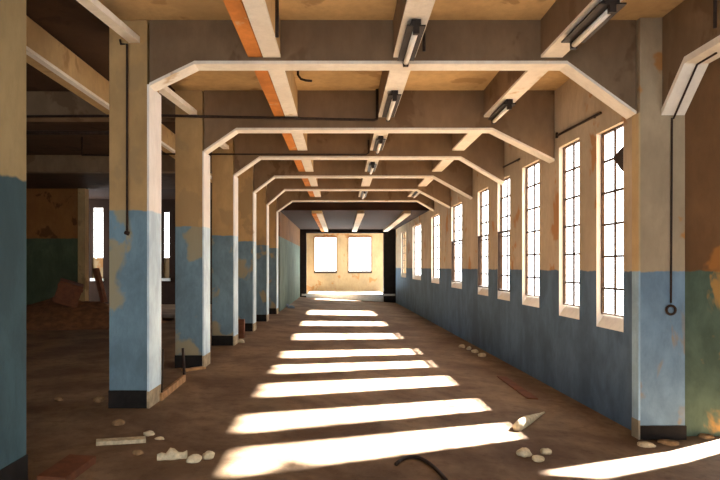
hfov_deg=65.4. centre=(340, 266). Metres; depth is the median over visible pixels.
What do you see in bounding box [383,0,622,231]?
ceiling beam
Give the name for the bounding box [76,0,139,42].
bar
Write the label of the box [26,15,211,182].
ceiling beam
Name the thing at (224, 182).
column
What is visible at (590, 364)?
wall
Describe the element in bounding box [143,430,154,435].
lump
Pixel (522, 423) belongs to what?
fragment
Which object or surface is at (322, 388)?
floor
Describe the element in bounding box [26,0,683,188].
ceiling
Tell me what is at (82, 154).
conduit
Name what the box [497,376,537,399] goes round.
board
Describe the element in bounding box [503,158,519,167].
rod
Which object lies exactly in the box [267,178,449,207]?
cross beam
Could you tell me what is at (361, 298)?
floor
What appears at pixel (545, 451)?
lump
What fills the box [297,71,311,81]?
hook
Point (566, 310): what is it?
window
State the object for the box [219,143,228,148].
bar
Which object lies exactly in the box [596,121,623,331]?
window
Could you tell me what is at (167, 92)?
bar
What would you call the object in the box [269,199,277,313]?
column
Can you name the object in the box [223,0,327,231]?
ceiling beam
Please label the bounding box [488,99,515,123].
lamp
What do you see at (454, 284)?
window
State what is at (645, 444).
lump
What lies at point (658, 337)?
column
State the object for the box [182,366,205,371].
board
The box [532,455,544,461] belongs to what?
lump
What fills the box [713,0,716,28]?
rod
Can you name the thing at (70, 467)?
board
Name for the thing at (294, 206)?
lintel
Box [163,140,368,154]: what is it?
conduit
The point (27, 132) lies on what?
conduit
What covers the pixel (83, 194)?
post
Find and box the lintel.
[281,202,428,210]
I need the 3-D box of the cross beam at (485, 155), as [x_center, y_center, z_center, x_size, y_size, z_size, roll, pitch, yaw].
[0.579,-2.250,11.509,5.500,1.100,0.222,0,0,0]
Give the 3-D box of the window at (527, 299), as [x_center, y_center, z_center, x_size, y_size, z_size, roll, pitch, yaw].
[3.430,-0.571,9.974,0.112,2.536,0.849,0,0,-1]
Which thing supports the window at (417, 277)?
in the wall at (590, 364)
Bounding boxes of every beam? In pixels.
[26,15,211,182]
[26,91,174,121]
[26,155,211,172]
[149,20,636,118]
[204,90,554,162]
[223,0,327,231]
[234,133,504,184]
[254,160,472,199]
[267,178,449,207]
[277,191,433,212]
[352,0,434,231]
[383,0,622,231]
[661,0,719,118]
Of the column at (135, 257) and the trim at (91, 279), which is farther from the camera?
the trim at (91, 279)
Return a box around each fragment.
[157,448,187,460]
[513,412,544,430]
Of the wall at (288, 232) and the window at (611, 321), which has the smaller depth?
the window at (611, 321)
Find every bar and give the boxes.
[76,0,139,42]
[159,87,196,114]
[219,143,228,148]
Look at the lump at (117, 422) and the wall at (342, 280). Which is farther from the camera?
the wall at (342, 280)
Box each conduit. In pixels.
[26,89,377,120]
[26,131,108,134]
[81,137,108,155]
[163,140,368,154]
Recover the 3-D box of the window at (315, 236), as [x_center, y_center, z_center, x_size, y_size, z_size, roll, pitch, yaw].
[-0.940,-0.740,33.942,1.400,2.240,0.204,0,0,0]
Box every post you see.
[78,188,88,300]
[238,319,244,337]
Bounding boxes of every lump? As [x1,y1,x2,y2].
[54,397,62,400]
[93,396,104,401]
[112,419,124,425]
[132,449,143,454]
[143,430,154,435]
[186,454,201,462]
[202,451,214,459]
[516,447,531,457]
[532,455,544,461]
[540,448,551,454]
[637,441,655,447]
[657,439,678,445]
[698,433,714,438]
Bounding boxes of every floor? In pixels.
[26,297,719,479]
[306,291,383,301]
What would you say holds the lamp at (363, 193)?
attached to the ceiling beam at (405, 10)
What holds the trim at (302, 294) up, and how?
attached to the wall at (389, 238)
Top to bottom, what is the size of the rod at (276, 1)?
0.361 m
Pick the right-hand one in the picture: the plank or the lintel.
the lintel
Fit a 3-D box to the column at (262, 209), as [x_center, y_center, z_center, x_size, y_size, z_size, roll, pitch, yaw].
[-2.402,-0.590,16.673,0.466,4.420,0.434,0,0,0]
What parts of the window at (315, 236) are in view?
sill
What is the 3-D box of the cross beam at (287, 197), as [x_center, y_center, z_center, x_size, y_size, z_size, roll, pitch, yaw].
[0.495,-2.330,19.099,5.333,0.940,0.222,0,0,0]
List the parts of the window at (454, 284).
sill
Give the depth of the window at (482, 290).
13.45 m
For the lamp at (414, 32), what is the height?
0.138 m
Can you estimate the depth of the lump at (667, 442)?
6.08 m
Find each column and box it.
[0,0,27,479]
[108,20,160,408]
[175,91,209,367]
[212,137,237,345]
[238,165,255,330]
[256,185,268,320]
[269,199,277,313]
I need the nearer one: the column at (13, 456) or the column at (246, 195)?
the column at (13, 456)
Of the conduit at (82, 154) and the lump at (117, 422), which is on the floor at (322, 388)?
the lump at (117, 422)
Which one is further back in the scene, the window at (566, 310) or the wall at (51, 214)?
the wall at (51, 214)
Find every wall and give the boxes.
[26,189,77,304]
[89,199,211,303]
[278,211,299,311]
[300,229,395,302]
[307,233,403,293]
[396,79,631,429]
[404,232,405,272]
[685,58,719,435]
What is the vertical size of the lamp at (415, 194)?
0.138 m
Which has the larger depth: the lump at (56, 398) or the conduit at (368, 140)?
the conduit at (368, 140)
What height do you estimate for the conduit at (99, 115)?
0.746 m
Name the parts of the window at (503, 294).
sill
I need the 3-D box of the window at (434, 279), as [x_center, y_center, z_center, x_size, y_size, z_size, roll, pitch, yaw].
[3.233,-0.596,18.897,0.112,2.286,1.399,0,0,-1]
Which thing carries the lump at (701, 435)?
on the floor at (322, 388)
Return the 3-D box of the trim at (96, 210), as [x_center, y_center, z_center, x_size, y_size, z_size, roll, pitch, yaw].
[-7.200,-0.450,25.800,9.600,4.700,3.200,0,0,0]
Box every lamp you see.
[360,191,367,199]
[367,162,376,174]
[373,136,385,153]
[382,90,400,121]
[397,19,425,66]
[411,191,419,198]
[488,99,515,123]
[561,0,626,49]
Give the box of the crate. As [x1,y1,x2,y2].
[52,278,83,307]
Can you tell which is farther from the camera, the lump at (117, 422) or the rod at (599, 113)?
the rod at (599, 113)
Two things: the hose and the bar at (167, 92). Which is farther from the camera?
the bar at (167, 92)
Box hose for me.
[394,455,447,479]
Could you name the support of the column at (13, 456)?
on the floor at (322, 388)
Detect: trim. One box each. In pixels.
[90,278,170,280]
[92,258,168,277]
[94,208,102,257]
[302,294,394,295]
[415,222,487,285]
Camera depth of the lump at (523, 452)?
5.42 m
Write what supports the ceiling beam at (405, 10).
attached to the ceiling at (148, 10)
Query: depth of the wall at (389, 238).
30.00 m
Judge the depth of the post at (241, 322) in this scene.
12.62 m
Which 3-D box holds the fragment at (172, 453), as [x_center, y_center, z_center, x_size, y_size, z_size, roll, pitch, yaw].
[-1.447,1.605,4.799,0.250,0.110,0.110,0,0,-21]
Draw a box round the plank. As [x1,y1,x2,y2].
[96,436,145,445]
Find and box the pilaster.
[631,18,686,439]
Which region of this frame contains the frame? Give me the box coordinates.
[160,348,185,400]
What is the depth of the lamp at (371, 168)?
12.92 m
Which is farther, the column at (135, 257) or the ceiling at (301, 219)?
the ceiling at (301, 219)
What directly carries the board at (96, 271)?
on the debris heap
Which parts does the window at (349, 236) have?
sill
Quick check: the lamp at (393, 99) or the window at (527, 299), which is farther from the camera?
the window at (527, 299)
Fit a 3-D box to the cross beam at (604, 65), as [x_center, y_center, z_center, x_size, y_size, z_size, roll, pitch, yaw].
[0.587,-2.265,6.449,5.516,1.070,0.222,0,0,0]
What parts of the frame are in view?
rail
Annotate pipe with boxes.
[119,39,129,234]
[665,118,676,315]
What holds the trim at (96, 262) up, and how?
attached to the wall at (167, 205)
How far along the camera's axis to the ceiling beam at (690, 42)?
5.92 m
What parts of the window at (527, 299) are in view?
sill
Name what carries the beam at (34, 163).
attached to the ceiling at (148, 10)
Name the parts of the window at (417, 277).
sill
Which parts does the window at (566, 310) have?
sill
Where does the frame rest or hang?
on the floor at (322, 388)
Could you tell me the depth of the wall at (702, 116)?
6.42 m
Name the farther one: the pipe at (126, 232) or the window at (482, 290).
the window at (482, 290)
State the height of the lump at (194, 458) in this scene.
0.067 m
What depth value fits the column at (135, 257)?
6.35 m
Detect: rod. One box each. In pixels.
[275,0,278,37]
[422,29,425,51]
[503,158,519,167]
[556,112,601,137]
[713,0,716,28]
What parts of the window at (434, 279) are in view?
sill, frame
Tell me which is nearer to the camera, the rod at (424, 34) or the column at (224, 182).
the rod at (424, 34)
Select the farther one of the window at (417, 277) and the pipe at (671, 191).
the window at (417, 277)
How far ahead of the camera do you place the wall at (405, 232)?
33.40 m
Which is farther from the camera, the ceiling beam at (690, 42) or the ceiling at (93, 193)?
the ceiling at (93, 193)
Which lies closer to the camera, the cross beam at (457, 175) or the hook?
the hook
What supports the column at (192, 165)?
on the floor at (322, 388)
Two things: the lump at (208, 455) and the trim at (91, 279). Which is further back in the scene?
the trim at (91, 279)
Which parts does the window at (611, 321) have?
sill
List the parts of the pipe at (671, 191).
rod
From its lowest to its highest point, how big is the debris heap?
0.798 m
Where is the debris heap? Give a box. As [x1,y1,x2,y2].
[26,297,170,329]
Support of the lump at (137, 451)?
on the floor at (322, 388)
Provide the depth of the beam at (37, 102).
8.93 m
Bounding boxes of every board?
[37,454,95,479]
[92,268,107,302]
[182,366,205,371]
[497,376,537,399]
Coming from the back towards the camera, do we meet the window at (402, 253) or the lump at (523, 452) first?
the window at (402, 253)
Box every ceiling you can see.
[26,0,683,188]
[88,189,211,198]
[281,211,426,228]
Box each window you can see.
[314,236,336,272]
[348,236,371,272]
[401,231,405,277]
[413,224,420,279]
[431,215,438,283]
[451,203,461,288]
[478,189,487,295]
[498,177,509,300]
[522,162,538,307]
[559,140,578,319]
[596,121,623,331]
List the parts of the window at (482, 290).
sill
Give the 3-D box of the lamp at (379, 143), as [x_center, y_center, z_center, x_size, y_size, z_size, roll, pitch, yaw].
[0.720,-2.299,10.600,0.180,0.138,1.000,0,0,0]
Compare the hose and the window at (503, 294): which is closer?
the hose
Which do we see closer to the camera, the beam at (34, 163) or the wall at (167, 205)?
the beam at (34, 163)
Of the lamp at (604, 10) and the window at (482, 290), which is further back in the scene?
the window at (482, 290)
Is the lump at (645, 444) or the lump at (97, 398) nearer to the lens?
the lump at (645, 444)

